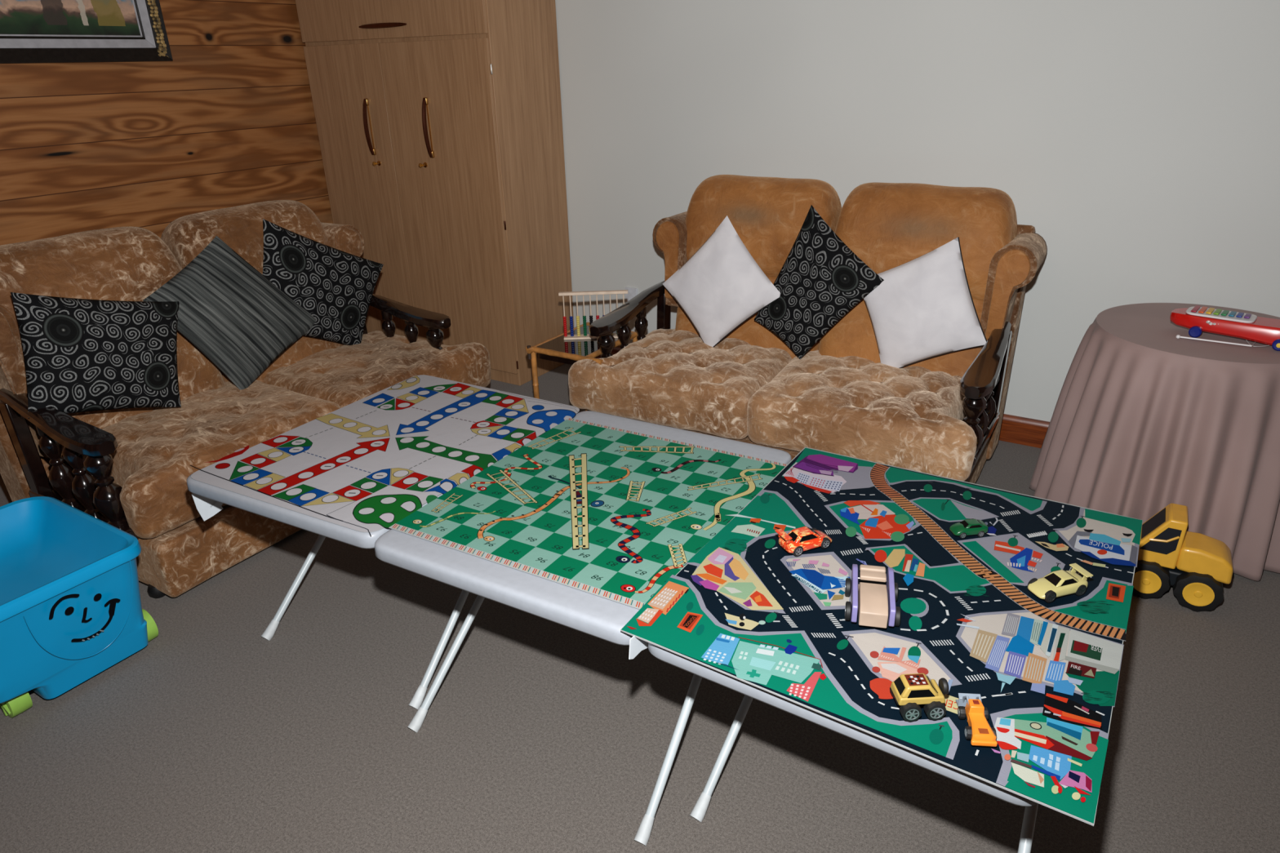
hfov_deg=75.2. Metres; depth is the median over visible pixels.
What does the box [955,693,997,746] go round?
toy car
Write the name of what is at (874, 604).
toy car
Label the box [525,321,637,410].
side table
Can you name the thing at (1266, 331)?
toy xylophone
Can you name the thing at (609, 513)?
play mat
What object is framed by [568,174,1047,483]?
seat
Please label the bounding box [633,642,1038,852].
folding table
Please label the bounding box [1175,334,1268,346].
mallet
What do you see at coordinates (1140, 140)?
wall
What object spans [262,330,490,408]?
seat cushion
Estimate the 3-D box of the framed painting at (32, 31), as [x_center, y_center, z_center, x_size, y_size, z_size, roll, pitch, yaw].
[-2.495,-1.891,3.348,0.042,0.780,1.050,13,28,30]
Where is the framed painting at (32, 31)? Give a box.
[0,0,173,63]
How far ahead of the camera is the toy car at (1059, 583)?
1.64 m
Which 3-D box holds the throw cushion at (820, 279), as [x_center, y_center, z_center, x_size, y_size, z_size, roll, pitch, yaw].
[0.718,-0.570,3.353,0.523,0.608,0.143,13,28,30]
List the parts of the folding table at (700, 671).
leg, leg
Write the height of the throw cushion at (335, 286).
0.614 m
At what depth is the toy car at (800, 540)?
1.80 m
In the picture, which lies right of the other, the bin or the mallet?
the mallet
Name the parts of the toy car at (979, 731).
lift arm, roof panel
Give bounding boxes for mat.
[190,374,579,536]
[388,417,786,659]
[620,447,1142,826]
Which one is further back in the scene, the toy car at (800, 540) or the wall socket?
the wall socket
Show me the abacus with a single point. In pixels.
(584, 336)
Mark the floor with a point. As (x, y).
(539, 735)
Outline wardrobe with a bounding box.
[295,0,573,385]
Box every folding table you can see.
[186,432,544,710]
[374,410,791,822]
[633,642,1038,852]
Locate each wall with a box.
[0,0,333,245]
[555,0,1279,422]
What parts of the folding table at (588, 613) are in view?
leg, leg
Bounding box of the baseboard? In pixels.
[594,346,1049,448]
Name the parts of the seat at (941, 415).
arm post, wing panel, rail, arm post, wing panel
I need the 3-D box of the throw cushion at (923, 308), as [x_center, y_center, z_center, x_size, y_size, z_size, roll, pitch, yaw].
[1.080,-0.452,3.199,0.525,0.548,0.123,13,28,30]
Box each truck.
[889,673,948,721]
[1132,503,1233,612]
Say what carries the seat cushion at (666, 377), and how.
on the seat at (941, 415)
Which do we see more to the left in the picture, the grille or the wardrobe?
the wardrobe
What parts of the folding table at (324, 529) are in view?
leg, leg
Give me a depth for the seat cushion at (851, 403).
3.04 m
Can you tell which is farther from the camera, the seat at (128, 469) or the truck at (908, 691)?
the seat at (128, 469)
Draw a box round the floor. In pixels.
[0,363,1279,852]
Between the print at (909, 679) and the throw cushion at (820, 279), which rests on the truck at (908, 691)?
the print at (909, 679)
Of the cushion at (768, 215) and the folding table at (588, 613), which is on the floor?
the folding table at (588, 613)
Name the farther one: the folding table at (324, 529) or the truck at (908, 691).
the folding table at (324, 529)
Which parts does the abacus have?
rod, rod, rod, rod, rod, rail, rail, rod, rod, rod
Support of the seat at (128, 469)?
on the floor
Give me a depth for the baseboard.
3.67 m
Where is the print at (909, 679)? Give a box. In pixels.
[904,674,928,685]
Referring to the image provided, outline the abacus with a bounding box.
[558,289,627,339]
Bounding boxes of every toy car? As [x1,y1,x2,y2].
[774,526,831,556]
[844,564,900,628]
[949,518,988,538]
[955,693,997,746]
[1027,563,1093,603]
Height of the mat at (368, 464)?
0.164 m
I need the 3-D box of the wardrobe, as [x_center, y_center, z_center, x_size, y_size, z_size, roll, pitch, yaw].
[-1.107,-1.470,4.546,1.312,2.280,0.580,13,28,30]
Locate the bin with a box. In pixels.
[0,496,158,718]
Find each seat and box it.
[0,200,490,598]
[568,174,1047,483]
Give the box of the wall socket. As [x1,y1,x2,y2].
[625,287,637,302]
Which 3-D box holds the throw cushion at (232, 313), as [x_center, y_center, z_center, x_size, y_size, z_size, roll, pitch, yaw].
[-1.564,-0.449,3.260,0.156,0.577,0.679,13,28,30]
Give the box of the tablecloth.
[1029,302,1279,581]
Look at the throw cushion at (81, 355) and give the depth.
2.75 m
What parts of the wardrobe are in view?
door, handle, handle, handle, door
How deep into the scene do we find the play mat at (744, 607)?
1.61 m
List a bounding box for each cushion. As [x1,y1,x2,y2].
[0,226,225,457]
[10,292,181,413]
[85,379,341,538]
[142,235,315,390]
[160,200,344,382]
[262,218,383,345]
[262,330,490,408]
[568,328,791,439]
[662,215,780,346]
[675,174,841,359]
[746,350,977,481]
[754,204,884,359]
[818,182,1017,377]
[863,236,986,368]
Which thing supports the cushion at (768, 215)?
on the seat at (941, 415)
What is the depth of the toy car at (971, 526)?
1.85 m
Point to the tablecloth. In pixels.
(1145, 419)
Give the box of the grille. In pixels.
[977,728,989,733]
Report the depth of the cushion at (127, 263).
2.95 m
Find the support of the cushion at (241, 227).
on the seat at (128, 469)
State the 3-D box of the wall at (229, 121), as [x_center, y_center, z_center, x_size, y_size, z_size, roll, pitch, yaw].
[-2.987,-0.922,3.016,0.080,2.600,5.331,13,28,30]
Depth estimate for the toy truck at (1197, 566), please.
2.56 m
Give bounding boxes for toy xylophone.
[1169,305,1279,351]
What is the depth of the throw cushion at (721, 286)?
3.49 m
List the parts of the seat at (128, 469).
wing panel, arm post, rail, wing panel, arm post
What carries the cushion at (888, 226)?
on the seat at (941, 415)
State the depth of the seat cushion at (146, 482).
2.86 m
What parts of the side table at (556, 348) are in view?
leg, rail, rail, glass, rail, leg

